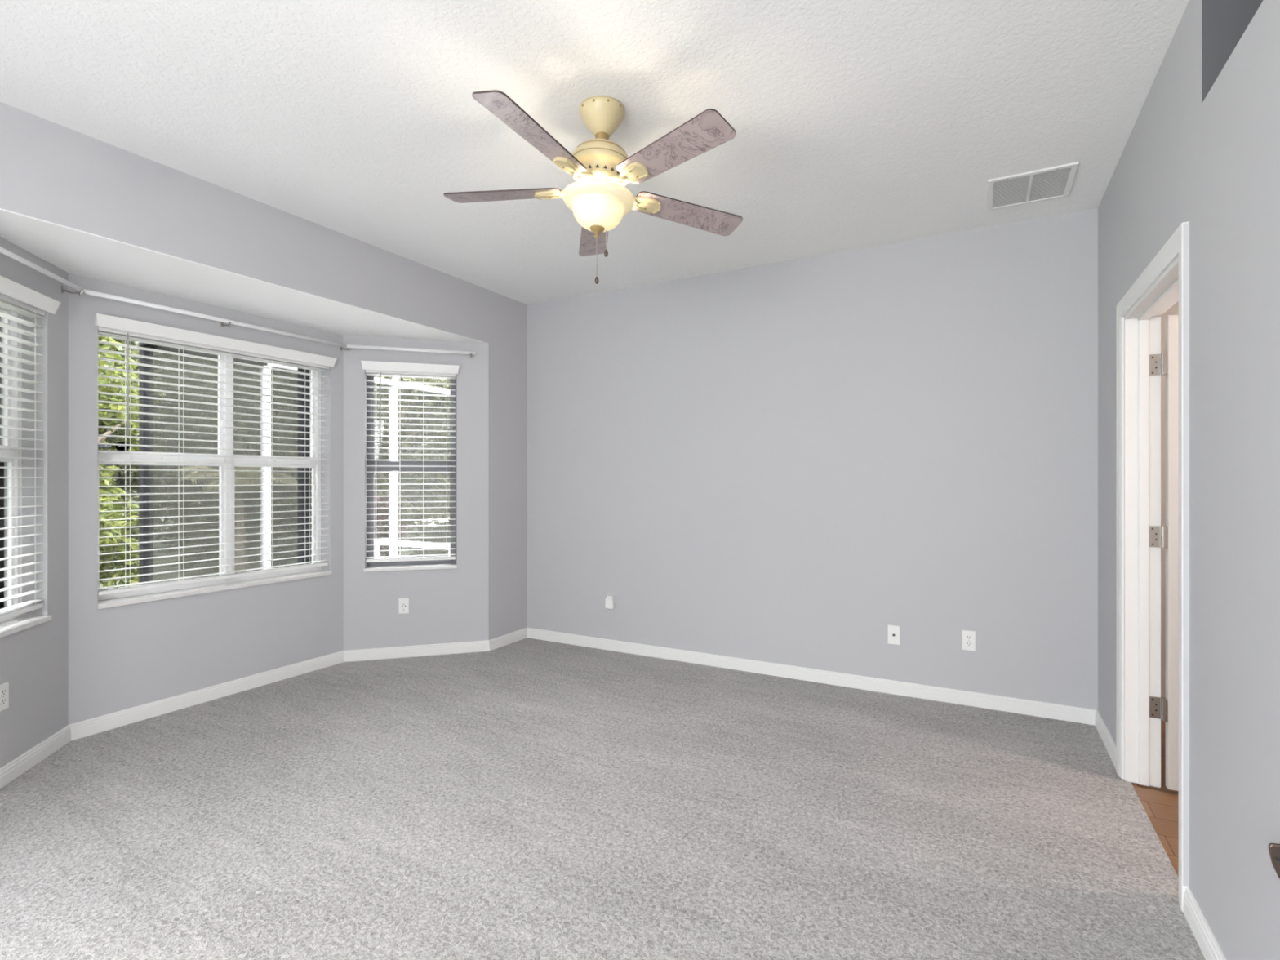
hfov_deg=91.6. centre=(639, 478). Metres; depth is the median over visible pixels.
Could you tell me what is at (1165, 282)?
trim
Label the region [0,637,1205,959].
floor
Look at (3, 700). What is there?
receptacle
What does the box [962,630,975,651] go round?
wall outlet
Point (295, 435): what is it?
evergreen tree
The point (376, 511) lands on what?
shrub
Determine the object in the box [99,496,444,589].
lawn
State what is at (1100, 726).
baseboard
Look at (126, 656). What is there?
wall
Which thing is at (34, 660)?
wall
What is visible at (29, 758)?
baseboard
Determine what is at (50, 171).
wall
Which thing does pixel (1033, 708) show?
baseboard
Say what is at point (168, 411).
evergreen tree
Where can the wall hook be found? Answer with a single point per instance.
(1273, 848)
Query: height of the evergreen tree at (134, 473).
5.604 m
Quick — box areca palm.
[169,466,297,573]
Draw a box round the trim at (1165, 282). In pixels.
[1115,222,1189,912]
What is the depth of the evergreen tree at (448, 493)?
12.81 m
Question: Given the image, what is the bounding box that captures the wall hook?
[1268,843,1279,878]
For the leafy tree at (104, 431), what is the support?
on the lawn
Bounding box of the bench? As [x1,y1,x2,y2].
[373,538,449,558]
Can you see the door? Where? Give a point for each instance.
(1169, 359)
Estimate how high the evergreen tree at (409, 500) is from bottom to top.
4.003 m
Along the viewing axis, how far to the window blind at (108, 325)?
3.66 m
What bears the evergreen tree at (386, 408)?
on the lawn
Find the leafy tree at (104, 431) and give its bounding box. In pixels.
[97,335,168,590]
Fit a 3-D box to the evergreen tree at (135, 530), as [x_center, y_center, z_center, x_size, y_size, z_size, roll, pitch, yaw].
[-8.328,-0.579,8.984,2.205,4.203,2.291,0,0,29]
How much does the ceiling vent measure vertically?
0.012 m
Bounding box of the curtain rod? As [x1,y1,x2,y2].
[0,246,475,357]
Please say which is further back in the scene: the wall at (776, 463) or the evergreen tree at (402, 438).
the evergreen tree at (402, 438)
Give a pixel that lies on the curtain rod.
(3, 251)
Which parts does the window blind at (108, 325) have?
ladder cord, ladder cord, rail, ladder cord, ladder cord, ladder cord, ladder cord, ladder cord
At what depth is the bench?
6.99 m
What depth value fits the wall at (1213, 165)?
1.65 m
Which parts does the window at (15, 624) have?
pane, pane, sash, sash, meeting rail, frame, sill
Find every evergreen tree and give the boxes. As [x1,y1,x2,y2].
[97,336,170,568]
[100,341,194,550]
[115,346,212,522]
[153,350,311,577]
[155,355,311,562]
[204,373,311,533]
[259,387,311,519]
[311,380,415,534]
[373,376,449,557]
[376,377,444,528]
[398,381,449,539]
[439,380,449,517]
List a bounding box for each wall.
[0,102,527,639]
[0,236,68,767]
[68,272,343,724]
[343,335,488,650]
[527,208,1097,710]
[1097,0,1279,959]
[1160,300,1178,697]
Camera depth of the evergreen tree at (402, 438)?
18.04 m
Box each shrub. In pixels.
[373,494,407,558]
[405,515,449,557]
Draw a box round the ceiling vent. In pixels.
[986,161,1079,211]
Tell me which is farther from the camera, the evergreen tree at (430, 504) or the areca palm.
the evergreen tree at (430, 504)
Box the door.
[1149,315,1178,791]
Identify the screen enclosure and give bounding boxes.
[138,342,449,585]
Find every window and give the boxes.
[0,306,51,637]
[97,334,332,608]
[364,373,457,572]
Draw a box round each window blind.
[0,275,61,620]
[94,312,337,595]
[360,360,459,562]
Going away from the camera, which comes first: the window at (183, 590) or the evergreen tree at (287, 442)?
the window at (183, 590)
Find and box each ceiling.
[0,0,1189,304]
[0,208,488,343]
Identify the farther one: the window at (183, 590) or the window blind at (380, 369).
the window blind at (380, 369)
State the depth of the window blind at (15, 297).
2.81 m
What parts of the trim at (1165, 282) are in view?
door casing, door casing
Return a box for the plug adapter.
[605,595,614,608]
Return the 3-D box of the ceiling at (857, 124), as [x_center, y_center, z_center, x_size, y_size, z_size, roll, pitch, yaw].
[-0.750,-1.500,1.476,4.140,0.120,6.575,0,0,29]
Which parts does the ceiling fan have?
blade, blade, arm, blade, pull chain, lamp shade, arm, blade, blade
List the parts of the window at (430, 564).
sill, sash, pane, sash, meeting rail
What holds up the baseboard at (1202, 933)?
attached to the wall at (1213, 165)
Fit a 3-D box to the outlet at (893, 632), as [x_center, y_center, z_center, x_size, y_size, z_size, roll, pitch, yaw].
[1.546,0.952,3.792,0.070,0.114,0.012,0,0,29]
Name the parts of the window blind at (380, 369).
ladder cord, ladder cord, rail, ladder cord, ladder cord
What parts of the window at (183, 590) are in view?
sash, sash, meeting rail, pane, sill, sash, sash, meeting rail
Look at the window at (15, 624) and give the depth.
2.88 m
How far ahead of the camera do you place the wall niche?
1.75 m
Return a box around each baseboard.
[0,627,527,788]
[527,627,1096,725]
[1095,709,1115,768]
[1183,887,1226,959]
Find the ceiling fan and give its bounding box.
[444,89,742,284]
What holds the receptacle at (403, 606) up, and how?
attached to the wall outlet at (403, 603)
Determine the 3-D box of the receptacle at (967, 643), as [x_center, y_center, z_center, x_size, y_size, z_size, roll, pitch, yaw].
[1.901,0.956,3.598,0.034,0.027,0.003,0,0,29]
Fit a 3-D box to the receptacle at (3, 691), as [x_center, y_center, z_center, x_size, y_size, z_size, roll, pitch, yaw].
[-2.719,0.912,2.659,0.003,0.027,0.034,0,0,-16]
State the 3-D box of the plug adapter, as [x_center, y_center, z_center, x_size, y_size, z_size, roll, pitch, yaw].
[-0.230,0.937,4.744,0.068,0.102,0.040,0,0,29]
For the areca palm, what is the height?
1.776 m
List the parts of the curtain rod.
rod, rod, rod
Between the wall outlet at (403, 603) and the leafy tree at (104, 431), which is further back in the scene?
the leafy tree at (104, 431)
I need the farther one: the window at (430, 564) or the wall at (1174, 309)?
the window at (430, 564)
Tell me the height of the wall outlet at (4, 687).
0.114 m
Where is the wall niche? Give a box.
[1201,0,1262,103]
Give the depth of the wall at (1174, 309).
3.75 m
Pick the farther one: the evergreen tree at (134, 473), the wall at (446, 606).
the evergreen tree at (134, 473)
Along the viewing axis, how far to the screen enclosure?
5.61 m
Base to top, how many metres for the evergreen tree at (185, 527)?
4.003 m
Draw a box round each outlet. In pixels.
[0,681,8,711]
[398,597,408,613]
[887,625,900,644]
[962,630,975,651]
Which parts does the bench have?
leg, seat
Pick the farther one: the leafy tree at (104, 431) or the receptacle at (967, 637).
the leafy tree at (104, 431)
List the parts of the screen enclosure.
post, post, post, post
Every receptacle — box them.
[0,688,6,696]
[0,697,6,705]
[400,603,406,610]
[965,635,972,639]
[965,641,972,646]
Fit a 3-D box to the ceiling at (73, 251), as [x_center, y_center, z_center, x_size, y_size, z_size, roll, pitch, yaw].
[-2.222,-1.080,3.640,0.814,0.100,2.985,0,0,29]
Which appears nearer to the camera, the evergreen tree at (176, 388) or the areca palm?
the areca palm
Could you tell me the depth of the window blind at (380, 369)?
4.61 m
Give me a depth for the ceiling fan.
2.33 m
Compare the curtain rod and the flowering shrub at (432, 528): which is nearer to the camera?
the curtain rod
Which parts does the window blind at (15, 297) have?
ladder cord, rail, ladder cord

